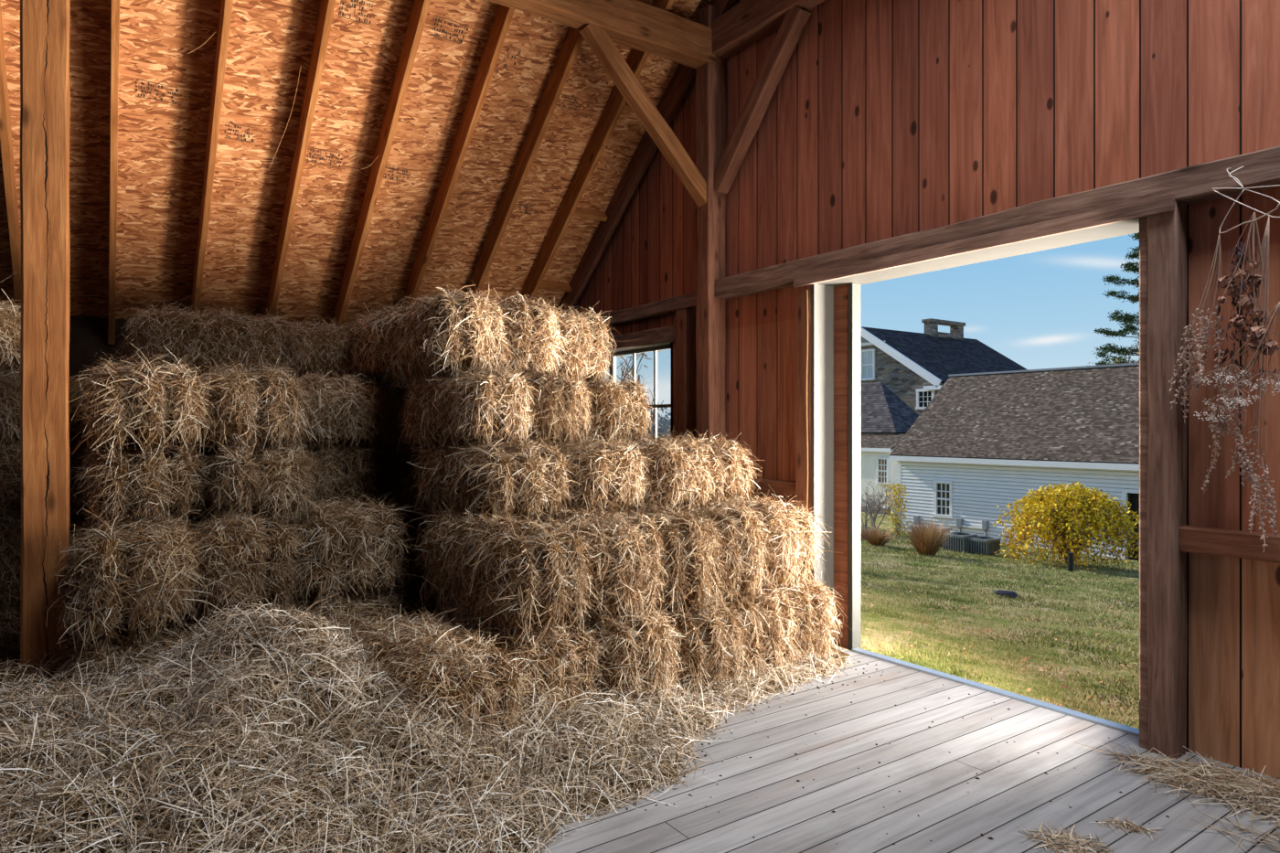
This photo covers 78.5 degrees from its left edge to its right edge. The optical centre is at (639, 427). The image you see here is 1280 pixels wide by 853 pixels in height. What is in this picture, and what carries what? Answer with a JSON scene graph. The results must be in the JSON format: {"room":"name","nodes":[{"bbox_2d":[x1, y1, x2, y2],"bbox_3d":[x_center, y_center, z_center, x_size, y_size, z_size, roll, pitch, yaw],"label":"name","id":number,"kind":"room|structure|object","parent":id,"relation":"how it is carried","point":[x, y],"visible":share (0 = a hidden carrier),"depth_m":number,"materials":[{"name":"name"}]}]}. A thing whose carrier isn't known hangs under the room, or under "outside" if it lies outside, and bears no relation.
{"room":"hay barn interior","nodes":[
{"label":"hay barn interior","id":0,"kind":"room"},
{"bbox_2d":[69,315,412,388],"bbox_3d":[-5.051,0.290,5.160,9.930,2.220,0.070,0,0,-35],"label":"wall","id":1,"kind":"structure","parent":0,"point":[88,336],"depth_m":5.80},
{"bbox_2d":[0,0,710,327],"bbox_3d":[-3.570,-3.016,2.981,10.100,4.801,5.760,0,0,-35],"label":"ceiling","id":2,"kind":"structure","parent":0,"point":[165,90],"depth_m":5.47,"materials":[{"name":"wood"}]},
{"bbox_2d":[0,0,21,311],"bbox_3d":[-2.863,-2.965,3.352,0.044,4.681,5.569,0,0,-35],"label":"rafter","id":3,"kind":"object","parent":2,"relation":"attached to","point":[5,130],"visible":0.78,"depth_m":4.71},
{"bbox_2d":[107,0,119,344],"bbox_3d":[-2.430,-2.965,3.649,0.044,4.683,5.569,0,0,-35],"label":"rafter","id":4,"kind":"object","parent":2,"relation":"attached to","point":[114,4],"visible":1,"depth_m":4.83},
{"bbox_2d":[190,0,233,313],"bbox_3d":[-1.998,-2.965,3.947,0.044,4.680,5.569,0,0,-35],"label":"rafter","id":5,"kind":"object","parent":2,"relation":"attached to","point":[226,5],"visible":0.82,"depth_m":5.00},
{"bbox_2d":[264,0,335,317],"bbox_3d":[-1.565,-2.965,4.245,0.044,4.682,5.568,0,0,-35],"label":"rafter","id":6,"kind":"object","parent":2,"relation":"attached to","point":[326,6],"visible":0.88,"depth_m":5.25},
{"bbox_2d":[330,0,430,326],"bbox_3d":[-1.133,-2.965,4.542,0.044,4.683,5.569,0,0,-35],"label":"rafter","id":7,"kind":"object","parent":2,"relation":"attached to","point":[420,9],"visible":0.93,"depth_m":5.48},
{"bbox_2d":[399,4,514,308],"bbox_3d":[-0.701,-2.965,4.840,0.044,4.684,5.568,0,0,-35],"label":"rafter","id":8,"kind":"object","parent":2,"relation":"attached to","point":[504,15],"visible":0.79,"depth_m":5.69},
{"bbox_2d":[463,26,583,296],"bbox_3d":[-0.268,-2.965,5.138,0.044,4.684,5.570,0,0,-35],"label":"rafter","id":9,"kind":"object","parent":2,"relation":"attached to","point":[571,43],"visible":0.71,"depth_m":5.95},
{"bbox_2d":[517,0,673,302],"bbox_3d":[0.164,-2.965,5.435,0.044,4.682,5.568,0,0,-35],"label":"rafter","id":10,"kind":"object","parent":2,"relation":"attached to","point":[636,58],"visible":0.6,"depth_m":6.32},
{"bbox_2d":[555,0,735,312],"bbox_3d":[0.529,-2.965,5.687,0.063,4.682,5.572,0,0,-35],"label":"rafter","id":11,"kind":"object","parent":2,"relation":"attached to","point":[684,75],"visible":0.66,"depth_m":6.55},
{"bbox_2d":[538,280,571,292],"bbox_3d":[-0.822,-1.316,7.252,0.390,0.089,0.079,0,0,-35],"label":"blocking","id":12,"kind":"object","parent":11,"relation":"attached to","point":[545,284],"visible":0.75,"depth_m":7.26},
{"bbox_2d":[573,207,607,222],"bbox_3d":[-0.465,-1.839,6.734,0.390,0.085,0.083,0,0,-35],"label":"blocking","id":13,"kind":"object","parent":11,"relation":"attached to","point":[579,212],"visible":0.77,"depth_m":6.74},
{"bbox_2d":[526,645,1279,852],"bbox_3d":[-1.931,1.370,0.636,9.940,0.040,10.706,0,0,-35],"label":"floor","id":14,"kind":"structure","parent":0,"point":[784,816],"depth_m":2.94,"materials":[{"name":"wood"}]},
{"bbox_2d":[0,600,21,671],"bbox_3d":[-3.495,1.181,4.090,0.770,0.801,1.367,0,0,-40],"label":"hay bale","id":15,"kind":"object","parent":14,"relation":"on","point":[9,637],"visible":0.18,"depth_m":3.83},
{"bbox_2d":[0,503,21,629],"bbox_3d":[-3.511,0.709,4.116,0.816,0.752,1.351,0,0,-43],"label":"hay bale","id":16,"kind":"object","parent":15,"relation":"on","point":[10,533],"visible":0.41,"depth_m":3.84},
{"bbox_2d":[0,440,21,525],"bbox_3d":[-3.526,0.298,4.151,0.795,0.655,1.349,0,0,-35],"label":"hay bale","id":17,"kind":"object","parent":16,"relation":"on","point":[10,464],"visible":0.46,"depth_m":3.88},
{"bbox_2d":[0,334,20,456],"bbox_3d":[-3.545,-0.073,4.190,0.768,0.782,1.366,0,0,-35],"label":"hay bale","id":18,"kind":"object","parent":17,"relation":"on","point":[9,383],"visible":0.47,"depth_m":3.90},
{"bbox_2d":[0,277,21,376],"bbox_3d":[-3.560,-0.434,4.195,0.800,0.670,1.368,0,0,-35],"label":"hay bale","id":19,"kind":"object","parent":18,"relation":"on","point":[10,319],"visible":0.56,"depth_m":3.91},
{"bbox_2d":[20,0,70,674],"bbox_3d":[-2.643,-0.613,3.486,0.175,3.965,0.167,0,0,-35],"label":"timber post","id":20,"kind":"object","parent":14,"relation":"on","point":[45,96],"visible":0.92,"depth_m":3.42,"materials":[{"name":"wood"}]},
{"bbox_2d":[487,0,715,68],"bbox_3d":[-2.231,-2.720,3.770,6.600,0.270,0.179,0,0,-35],"label":"beam","id":21,"kind":"structure","parent":20,"relation":"on","point":[634,24],"depth_m":5.22,"materials":[{"name":"wood"}]},
{"bbox_2d":[42,611,195,684],"bbox_3d":[-2.466,1.198,3.809,0.795,0.847,1.378,0,0,-34],"label":"hay bale","id":22,"kind":"object","parent":14,"relation":"on","point":[132,641],"visible":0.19,"depth_m":3.40},
{"bbox_2d":[44,501,217,664],"bbox_3d":[-2.426,0.669,3.754,0.684,0.699,1.441,0,0,-38],"label":"hay bale","id":23,"kind":"object","parent":22,"relation":"on","point":[144,573],"visible":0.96,"depth_m":3.35},
{"bbox_2d":[69,437,221,533],"bbox_3d":[-2.586,0.298,4.073,0.795,0.655,1.349,0,0,-35],"label":"hay bale","id":24,"kind":"object","parent":23,"relation":"on","point":[142,483],"visible":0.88,"depth_m":3.69},
{"bbox_2d":[69,339,220,465],"bbox_3d":[-2.554,-0.066,4.063,0.795,0.720,1.349,0,0,-34],"label":"hay bale","id":25,"kind":"object","parent":24,"relation":"on","point":[142,403],"visible":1,"depth_m":3.65},
{"bbox_2d":[184,585,309,639],"bbox_3d":[-2.083,1.122,4.067,0.684,0.707,1.441,0,0,-40],"label":"hay bale","id":26,"kind":"object","parent":14,"relation":"on","point":[288,606],"visible":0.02,"depth_m":3.91},
{"bbox_2d":[181,501,323,635],"bbox_3d":[-2.101,0.744,4.072,0.760,0.838,1.377,0,0,-33],"label":"hay bale","id":27,"kind":"object","parent":26,"relation":"on","point":[253,556],"visible":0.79,"depth_m":3.65},
{"bbox_2d":[188,425,330,527],"bbox_3d":[-2.156,0.292,4.298,0.752,0.711,1.365,0,0,-36],"label":"hay bale","id":28,"kind":"object","parent":27,"relation":"on","point":[282,484],"visible":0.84,"depth_m":3.89},
{"bbox_2d":[193,346,321,458],"bbox_3d":[-2.164,-0.084,4.307,0.777,0.681,1.371,0,0,-34],"label":"hay bale","id":29,"kind":"object","parent":28,"relation":"on","point":[266,406],"visible":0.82,"depth_m":3.94},
{"bbox_2d":[0,376,562,655],"bbox_3d":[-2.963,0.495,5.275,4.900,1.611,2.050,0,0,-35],"label":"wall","id":30,"kind":"structure","parent":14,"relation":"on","point":[393,473],"depth_m":5.17,"materials":[{"name":"wood"}]},
{"bbox_2d":[111,296,298,376],"bbox_3d":[-2.843,-0.483,5.258,1.206,0.772,0.750,0,0,-41],"label":"hay bale","id":31,"kind":"object","parent":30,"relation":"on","point":[217,336],"visible":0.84,"depth_m":5.06},
{"bbox_2d":[279,311,408,387],"bbox_3d":[-2.192,-0.505,5.660,1.039,0.704,0.801,0,0,-35],"label":"hay bale","id":32,"kind":"object","parent":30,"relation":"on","point":[315,345],"visible":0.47,"depth_m":5.39},
{"bbox_2d":[331,296,417,394],"bbox_3d":[-1.724,-0.506,5.411,0.690,0.739,1.369,0,0,-40],"label":"hay bale","id":33,"kind":"object","parent":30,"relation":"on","point":[368,330],"visible":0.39,"depth_m":5.18},
{"bbox_2d":[287,582,417,631],"bbox_3d":[-1.742,1.122,4.488,0.744,0.707,1.444,0,0,-40],"label":"hay bale","id":34,"kind":"object","parent":14,"relation":"on","point":[374,603],"visible":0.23,"depth_m":4.14},
{"bbox_2d":[278,480,432,615],"bbox_3d":[-1.769,0.693,4.496,0.891,0.811,1.364,0,0,-36],"label":"hay bale","id":35,"kind":"object","parent":34,"relation":"on","point":[359,543],"visible":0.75,"depth_m":4.11},
{"bbox_2d":[288,438,387,503],"bbox_3d":[-2.099,0.292,5.120,0.800,0.711,1.368,0,0,-36],"label":"hay bale","id":36,"kind":"object","parent":35,"relation":"on","point":[354,468],"visible":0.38,"depth_m":4.75},
{"bbox_2d":[288,365,389,464],"bbox_3d":[-2.100,-0.084,5.127,0.825,0.681,1.371,0,0,-33],"label":"hay bale","id":37,"kind":"object","parent":36,"relation":"on","point":[346,405],"visible":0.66,"depth_m":4.69},
{"bbox_2d":[0,591,855,852],"bbox_3d":[-1.260,1.003,2.810,6.355,0.754,3.251,0,0,-35],"label":"hay","id":38,"kind":"object","parent":14,"relation":"on","point":[276,735],"visible":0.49,"depth_m":2.64},
{"bbox_2d":[340,597,559,754],"bbox_3d":[-0.923,1.193,3.329,0.795,0.875,1.378,0,0,-38],"label":"hay bale","id":39,"kind":"object","parent":14,"relation":"on","point":[432,656],"visible":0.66,"depth_m":3.02},
{"bbox_2d":[429,596,633,717],"bbox_3d":[-0.637,1.197,3.831,0.799,0.850,1.379,0,0,-36],"label":"hay bale","id":40,"kind":"object","parent":14,"relation":"on","point":[573,656],"visible":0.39,"depth_m":3.44},
{"bbox_2d":[395,492,607,646],"bbox_3d":[-0.670,0.692,3.830,0.716,0.810,1.338,0,0,-38],"label":"hay bale","id":41,"kind":"object","parent":40,"relation":"on","point":[519,573],"visible":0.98,"depth_m":3.48},
{"bbox_2d":[404,421,590,524],"bbox_3d":[-0.816,0.298,4.225,0.783,0.662,1.326,0,0,-34],"label":"hay bale","id":42,"kind":"object","parent":41,"relation":"on","point":[529,478],"visible":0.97,"depth_m":3.89},
{"bbox_2d":[385,349,541,457],"bbox_3d":[-1.005,-0.083,4.416,0.588,0.702,1.273,0,0,-39],"label":"hay bale","id":43,"kind":"object","parent":42,"relation":"on","point":[498,400],"visible":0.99,"depth_m":4.06},
{"bbox_2d":[378,280,520,394],"bbox_3d":[-1.153,-0.473,4.644,0.687,0.751,1.352,0,0,-42],"label":"hay bale","id":44,"kind":"object","parent":43,"relation":"on","point":[443,333],"visible":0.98,"depth_m":4.26},
{"bbox_2d":[564,602,699,703],"bbox_3d":[-0.264,1.183,4.032,0.691,0.805,1.373,0,0,-39],"label":"hay bale","id":45,"kind":"object","parent":14,"relation":"on","point":[648,647],"visible":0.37,"depth_m":3.62},
{"bbox_2d":[520,494,693,636],"bbox_3d":[-0.328,0.704,4.080,0.743,0.756,1.352,0,0,-44],"label":"hay bale","id":46,"kind":"object","parent":45,"relation":"on","point":[629,551],"visible":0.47,"depth_m":3.68},
{"bbox_2d":[551,423,660,518],"bbox_3d":[-0.407,0.283,4.536,0.663,0.640,1.271,0,0,-37],"label":"hay bale","id":47,"kind":"object","parent":46,"relation":"on","point":[614,472],"visible":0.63,"depth_m":4.11},
{"bbox_2d":[510,356,591,450],"bbox_3d":[-0.712,-0.073,4.642,0.482,0.787,1.345,0,0,-35],"label":"hay bale","id":48,"kind":"object","parent":47,"relation":"on","point":[559,408],"visible":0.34,"depth_m":4.23},
{"bbox_2d":[492,283,570,378],"bbox_3d":[-0.888,-0.516,4.897,0.521,0.700,1.435,0,0,-40],"label":"hay bale","id":49,"kind":"object","parent":48,"relation":"on","point":[535,336],"visible":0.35,"depth_m":4.48},
{"bbox_2d":[555,365,600,446],"bbox_3d":[-0.690,-0.084,5.159,0.453,0.706,1.275,0,0,-35],"label":"hay bale","id":50,"kind":"object","parent":47,"relation":"on","point":[585,400],"visible":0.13,"depth_m":4.77},
{"bbox_2d":[525,300,642,386],"bbox_3d":[-0.676,-0.474,5.329,0.851,0.750,1.352,0,0,-43],"label":"hay bale","id":51,"kind":"object","parent":50,"relation":"on","point":[586,347],"visible":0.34,"depth_m":4.94},
{"bbox_2d":[675,308,696,441],"bbox_3d":[0.354,0.228,5.949,0.126,2.245,0.138,0,0,-35],"label":"stud","id":52,"kind":"object","parent":14,"relation":"on","point":[686,319],"visible":0.31,"depth_m":5.90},
{"bbox_2d":[642,583,756,698],"bbox_3d":[0.089,1.148,4.327,0.706,0.823,1.338,0,0,-37],"label":"hay bale","id":53,"kind":"object","parent":14,"relation":"on","point":[717,653],"visible":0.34,"depth_m":3.89},
{"bbox_2d":[598,488,736,629],"bbox_3d":[0.018,0.709,4.338,0.665,0.752,1.354,0,0,-42],"label":"hay bale","id":54,"kind":"object","parent":53,"relation":"on","point":[693,535],"visible":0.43,"depth_m":3.90},
{"bbox_2d":[695,4,725,442],"bbox_3d":[0.512,-0.815,5.658,0.170,4.370,0.159,0,0,-35],"label":"post","id":55,"kind":"object","parent":14,"relation":"on","point":[710,129],"visible":0.64,"depth_m":5.60,"materials":[{"name":"wood"}]},
{"bbox_2d":[579,23,706,207],"bbox_3d":[0.076,-2.115,5.356,1.081,1.072,0.106,0,0,-34],"label":"brace","id":56,"kind":"object","parent":55,"relation":"attached to","point":[597,38],"visible":0.97,"depth_m":5.30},
{"bbox_2d":[713,6,810,193],"bbox_3d":[0.788,-2.179,5.275,0.106,1.018,0.893,0,0,-34],"label":"brace","id":57,"kind":"object","parent":55,"relation":"attached to","point":[794,23],"visible":0.99,"depth_m":5.21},
{"bbox_2d":[710,577,812,678],"bbox_3d":[0.422,1.144,4.580,0.700,0.818,1.338,0,0,-37],"label":"hay bale","id":58,"kind":"object","parent":14,"relation":"on","point":[773,623],"visible":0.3,"depth_m":4.18},
{"bbox_2d":[652,490,785,610],"bbox_3d":[0.280,0.729,4.565,0.579,0.795,1.374,0,0,-36],"label":"hay bale","id":59,"kind":"object","parent":58,"relation":"on","point":[745,561],"visible":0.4,"depth_m":4.15},
{"bbox_2d":[582,428,722,512],"bbox_3d":[-0.003,0.283,4.727,0.588,0.641,1.273,0,0,-39],"label":"hay bale","id":60,"kind":"object","parent":59,"relation":"on","point":[684,477],"visible":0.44,"depth_m":4.32},
{"bbox_2d":[576,369,662,442],"bbox_3d":[-0.344,-0.083,5.327,0.618,0.704,1.272,0,0,-38],"label":"hay bale","id":61,"kind":"object","parent":60,"relation":"on","point":[624,402],"visible":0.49,"depth_m":4.90},
{"bbox_2d":[795,284,810,580],"bbox_3d":[1.068,0.211,4.911,0.139,2.277,0.138,0,0,-35],"label":"stud","id":62,"kind":"object","parent":14,"relation":"on","point":[801,292],"visible":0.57,"depth_m":4.87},
{"bbox_2d":[766,566,851,665],"bbox_3d":[0.727,1.121,4.845,0.521,0.708,1.435,0,0,-36],"label":"hay bale","id":63,"kind":"object","parent":14,"relation":"on","point":[819,619],"visible":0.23,"depth_m":4.41},
{"bbox_2d":[709,486,841,595],"bbox_3d":[0.595,0.671,4.824,0.597,0.697,1.436,0,0,-37],"label":"hay bale","id":64,"kind":"object","parent":63,"relation":"on","point":[794,550],"visible":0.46,"depth_m":4.39},
{"bbox_2d":[640,426,764,506],"bbox_3d":[0.259,0.298,4.998,0.598,0.657,1.338,0,0,-35],"label":"hay bale","id":65,"kind":"object","parent":64,"relation":"on","point":[731,464],"visible":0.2,"depth_m":4.58},
{"bbox_2d":[617,658,1169,844],"bbox_3d":[0.915,1.346,3.215,2.140,0.006,1.871,0,0,-35],"label":"chaff","id":66,"kind":"object","parent":14,"relation":"on","point":[833,811],"visible":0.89,"depth_m":3.24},
{"bbox_2d":[1013,822,1114,852],"bbox_3d":[1.383,1.335,2.533,0.295,0.025,0.282,0,0,-7],"label":"hay","id":67,"kind":"object","parent":14,"relation":"on","point":[1069,837],"visible":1,"depth_m":2.53},
{"bbox_2d":[1091,816,1163,841],"bbox_3d":[1.642,1.339,2.645,0.204,0.016,0.140,0,0,40],"label":"hay","id":68,"kind":"object","parent":14,"relation":"on","point":[1126,824],"visible":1,"depth_m":2.64},
{"bbox_2d":[1146,200,1187,759],"bbox_3d":[2.193,0.211,3.261,0.112,2.277,0.117,0,0,-35],"label":"post","id":69,"kind":"object","parent":14,"relation":"on","point":[1167,629],"visible":0.95,"depth_m":3.22,"materials":[{"name":"wood"}]},
{"bbox_2d":[1076,738,1279,828],"bbox_3d":[2.139,1.314,2.950,0.540,0.066,0.951,0,0,-35],"label":"hay","id":70,"kind":"object","parent":14,"relation":"on","point":[1220,791],"visible":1,"depth_m":2.94},
{"bbox_2d":[1163,746,1279,815],"bbox_3d":[2.407,1.312,2.839,0.523,0.069,1.018,0,0,-44],"label":"hay","id":71,"kind":"object","parent":14,"relation":"on","point":[1276,788],"visible":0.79,"depth_m":2.98},
{"bbox_2d":[1179,808,1279,852],"bbox_3d":[2.047,1.330,2.551,0.379,0.035,0.454,0,0,-35],"label":"hay","id":72,"kind":"object","parent":14,"relation":"on","point":[1273,828],"visible":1,"depth_m":2.59},
{"bbox_2d":[572,0,1279,778],"bbox_3d":[2.116,-1.989,3.527,0.025,6.798,10.582,0,0,-35],"label":"wall","id":73,"kind":"structure","parent":0,"point":[884,119],"depth_m":3.93,"materials":[{"name":"wood"}]},
{"bbox_2d":[602,324,675,439],"bbox_3d":[-0.030,-0.237,6.699,0.292,1.114,1.530,0,0,-35],"label":"window","id":74,"kind":"structure","parent":73,"relation":"in","point":[662,346],"depth_m":6.59,"materials":[{"name":"beige paint"}]},
{"bbox_2d":[590,292,696,326],"bbox_3d":[-0.199,-0.947,6.754,0.138,0.109,2.448,0,0,-35],"label":"beam","id":75,"kind":"structure","parent":73,"relation":"attached to","point":[667,306],"depth_m":6.24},
{"bbox_2d":[738,478,796,504],"bbox_3d":[0.817,0.420,5.294,0.105,0.148,0.784,0,0,-35],"label":"wall rail","id":76,"kind":"object","parent":73,"relation":"attached to","point":[782,488],"visible":0.36,"depth_m":5.13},
{"bbox_2d":[711,0,825,59],"bbox_3d":[2.066,-2.769,3.419,0.148,0.249,5.290,0,0,-35],"label":"tie beam","id":77,"kind":"structure","parent":73,"relation":"attached to","point":[749,21],"depth_m":5.28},
{"bbox_2d":[805,289,808,511],"bbox_3d":[1.030,-0.163,4.831,0.010,1.375,0.018,0,0,-35],"label":"cord","id":78,"kind":"object","parent":73,"relation":"hanging from","point":[806,290],"visible":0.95,"depth_m":4.83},
{"bbox_2d":[810,283,833,644],"bbox_3d":[1.133,0.237,4.859,0.176,2.246,0.024,0,0,-35],"label":"trim","id":79,"kind":"structure","parent":73,"relation":"attached to","point":[822,295],"depth_m":4.84,"materials":[{"name":"beige paint"}]},
{"bbox_2d":[833,283,848,649],"bbox_3d":[1.254,0.237,4.890,0.057,2.245,0.166,0,0,-35],"label":"trim","id":80,"kind":"structure","parent":73,"relation":"attached to","point":[840,292],"depth_m":4.85,"materials":[{"name":"wood"}]},
{"bbox_2d":[848,282,860,650],"bbox_3d":[1.316,0.237,4.809,0.078,2.245,0.034,0,0,-35],"label":"trim","id":81,"kind":"structure","parent":73,"relation":"attached to","point":[854,289],"depth_m":4.79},
{"bbox_2d":[817,216,1146,286],"bbox_3d":[1.703,-0.906,4.122,0.280,0.040,1.940,0,0,-35],"label":"trim","id":82,"kind":"structure","parent":73,"relation":"attached to","point":[1132,226],"depth_m":3.94,"materials":[{"name":"beige paint"}]},
{"bbox_2d":[793,193,1174,287],"bbox_3d":[1.568,-0.916,4.048,0.023,0.068,2.110,0,0,-35],"label":"trim","id":83,"kind":"structure","parent":73,"relation":"attached to","point":[1162,204],"depth_m":3.76,"materials":[{"name":"wood"}]},
{"bbox_2d":[851,647,1139,736],"bbox_3d":[1.767,1.359,4.082,0.060,0.042,1.640,0,0,-35],"label":"trim","id":84,"kind":"structure","parent":73,"relation":"attached to","point":[1132,730],"depth_m":3.94,"materials":[{"name":"metal"}]},
{"bbox_2d":[714,145,1279,298],"bbox_3d":[2.540,-0.990,2.774,0.141,0.139,6.890,0,0,-35],"label":"header beam","id":85,"kind":"structure","parent":73,"relation":"attached to","point":[1193,184],"depth_m":3.59,"materials":[{"name":"wood"}]},
{"bbox_2d":[1211,167,1279,218],"bbox_3d":[2.302,-0.879,2.879,0.068,0.254,0.363,0,0,-19],"label":"wire hanger","id":86,"kind":"object","parent":85,"relation":"hanging from","point":[1242,187],"visible":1,"depth_m":2.95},
{"bbox_2d":[1200,215,1277,552],"bbox_3d":[2.241,-0.164,2.934,0.227,1.237,0.151,0,0,35],"label":"bunch","id":87,"kind":"object","parent":86,"relation":"hanging from","point":[1265,241],"visible":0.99,"depth_m":2.91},
{"bbox_2d":[1191,301,1279,436],"bbox_3d":[2.273,-0.213,2.952,0.318,0.491,0.206,0,0,35],"label":"bunch","id":88,"kind":"object","parent":87,"relation":"hanging from","point":[1227,394],"visible":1,"depth_m":2.95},
{"bbox_2d":[1214,212,1279,375],"bbox_3d":[2.277,-0.495,2.972,0.155,0.614,0.236,0,0,-14],"label":"bunch","id":89,"kind":"object","parent":86,"relation":"hanging from","point":[1247,302],"visible":1,"depth_m":2.93,"materials":[{"name":"brown plant"}]},
{"bbox_2d":[1218,166,1279,233],"bbox_3d":[2.264,-0.871,2.885,0.065,0.252,0.273,0,0,0],"label":"wire hanger","id":90,"kind":"object","parent":85,"relation":"hanging from","point":[1242,166],"visible":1,"depth_m":2.96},
{"bbox_2d":[1168,234,1229,422],"bbox_3d":[2.203,-0.384,3.087,0.143,0.726,0.183,0,0,-6],"label":"bunch","id":91,"kind":"object","parent":90,"relation":"hanging from","point":[1200,336],"visible":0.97,"depth_m":3.08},
{"bbox_2d":[1139,216,1148,749],"bbox_3d":[2.196,0.237,3.352,0.180,2.246,0.038,0,0,-35],"label":"trim","id":92,"kind":"structure","parent":73,"relation":"attached to","point":[1143,222],"depth_m":3.30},
{"bbox_2d":[1178,525,1279,563],"bbox_3d":[3.370,0.452,1.585,0.109,0.109,3.990,0,0,-35],"label":"wall rail","id":93,"kind":"object","parent":73,"relation":"attached to","point":[1242,544],"visible":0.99,"depth_m":3.06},
{"bbox_3d":[38.504,5.326,317.868,416.100,1.208,360.000,0,0,-35],"label":"meadow","id":94,"kind":"object","parent":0,"visible":0},
{"bbox_2d":[645,402,670,438],"bbox_3d":[24.886,-2.090,229.464,43.802,11.925,179.791,0,0,-35],"label":"wood","id":95,"kind":"object","parent":94,"relation":"on","point":[660,421],"visible":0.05,"depth_m":241.24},
{"label":"outside","id":96,"kind":"structure","parent":0,"visible":0},
{"bbox_2d":[835,512,1139,729],"bbox_3d":[16.052,3.097,46.256,71.100,2.550,82.000,0,0,-35],"label":"lawn","id":97,"kind":"structure","parent":96,"point":[1083,668],"depth_m":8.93,"materials":[{"name":"plant"}]},
{"bbox_2d":[616,350,670,438],"bbox_3d":[-0.340,1.433,16.854,4.758,6.662,3.679,0,0,-16],"label":"bare tree","id":98,"kind":"object","parent":97,"relation":"on","point":[643,354],"visible":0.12,"depth_m":16.00,"materials":[{"name":"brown plant"}]},
{"bbox_2d":[860,523,898,545],"bbox_3d":[5.976,2.693,19.706,1.246,0.539,1.217,0,0,-35],"label":"dried plant","id":99,"kind":"object","parent":97,"relation":"on","point":[876,538],"visible":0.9,"depth_m":19.52,"materials":[{"name":"brown plant"}]},
{"bbox_2d":[860,480,909,533],"bbox_3d":[7.434,2.431,24.620,1.761,1.808,2.473,0,0,-35],"label":"bare shrub","id":100,"kind":"object","parent":97,"relation":"on","point":[870,505],"visible":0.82,"depth_m":24.63,"materials":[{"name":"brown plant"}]},
{"bbox_2d":[860,382,919,514],"bbox_3d":[10.557,0.790,39.257,4.590,6.320,8.300,0,0,-35],"label":"house wing","id":101,"kind":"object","parent":97,"relation":"on","point":[881,410],"visible":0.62,"depth_m":36.43,"materials":[{"name":"white"}]},
{"bbox_2d":[883,483,912,536],"bbox_3d":[7.927,2.532,24.036,0.970,1.654,0.982,0,0,38],"label":"shrub","id":102,"kind":"object","parent":97,"relation":"on","point":[898,510],"visible":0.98,"depth_m":24.02,"materials":[{"name":"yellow plant"}]},
{"bbox_2d":[900,515,952,555],"bbox_3d":[6.604,2.484,18.033,1.323,0.881,1.286,0,0,-35],"label":"ornamental grass","id":103,"kind":"object","parent":97,"relation":"on","point":[926,542],"depth_m":17.82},
{"bbox_2d":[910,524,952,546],"bbox_3d":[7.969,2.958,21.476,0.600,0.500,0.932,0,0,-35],"label":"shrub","id":104,"kind":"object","parent":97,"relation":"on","point":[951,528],"visible":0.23,"depth_m":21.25,"materials":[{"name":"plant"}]},
{"bbox_2d":[860,318,1026,434],"bbox_3d":[17.199,-1.380,47.942,11.700,10.660,10.777,0,0,-35],"label":"stone house","id":105,"kind":"structure","parent":97,"relation":"on","point":[914,367],"depth_m":44.25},
{"bbox_2d":[942,532,977,552],"bbox_3d":[8.141,2.897,19.934,0.598,0.427,0.598,0,0,-35],"label":"condenser","id":106,"kind":"object","parent":97,"relation":"on","point":[959,542],"visible":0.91,"depth_m":19.74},
{"bbox_2d":[967,535,1000,554],"bbox_3d":[8.574,2.932,19.595,0.589,0.387,0.589,0,0,-35],"label":"condenser","id":107,"kind":"object","parent":97,"relation":"on","point":[978,544],"visible":1,"depth_m":19.41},
{"bbox_2d":[860,528,1138,705],"bbox_3d":[7.541,2.609,14.370,7.000,1.578,22.530,0,0,16],"label":"fallen leaves","id":108,"kind":"object","parent":97,"relation":"on","point":[990,629],"visible":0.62,"depth_m":8.72,"materials":[{"name":"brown plant"}]},
{"bbox_2d":[992,589,1017,597],"bbox_3d":[5.446,2.460,11.680,0.338,0.084,0.257,0,0,21],"label":"flat stone","id":109,"kind":"object","parent":97,"relation":"on","point":[1001,592],"visible":0.96,"depth_m":11.60,"materials":[{"name":"stone"}]},
{"bbox_2d":[889,362,1139,560],"bbox_3d":[15.286,0.975,24.398,7.550,5.990,12.860,0,0,-35],"label":"house","id":110,"kind":"structure","parent":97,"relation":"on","point":[985,440],"depth_m":25.05,"materials":[{"name":"white paint"}]},
{"bbox_2d":[992,480,1139,569],"bbox_3d":[9.926,2.219,18.203,3.162,1.981,3.419,0,0,22],"label":"bush","id":111,"kind":"object","parent":97,"relation":"on","point":[1073,516],"visible":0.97,"depth_m":17.62,"materials":[{"name":"yellow plant"}]},
{"bbox_2d":[1067,552,1073,571],"bbox_3d":[9.002,2.825,16.380,0.118,0.430,0.118,0,0,-35],"label":"stake","id":112,"kind":"object","parent":97,"relation":"on","point":[1070,554],"visible":0.83,"depth_m":16.34,"materials":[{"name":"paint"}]},
{"bbox_2d":[1086,344,1139,365],"bbox_3d":[28.213,-0.406,45.720,6.957,9.166,5.679,0,0,-35],"label":"autumn tree","id":113,"kind":"object","parent":97,"relation":"on","point":[1129,357],"visible":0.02,"depth_m":44.83,"materials":[{"name":"green plant"}]},
{"bbox_2d":[1091,232,1139,365],"bbox_3d":[39.547,-6.003,59.754,9.701,20.709,11.062,0,0,23],"label":"pine tree","id":114,"kind":"object","parent":97,"relation":"on","point":[1129,266],"visible":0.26,"depth_m":60.23,"materials":[{"name":"green plant"}]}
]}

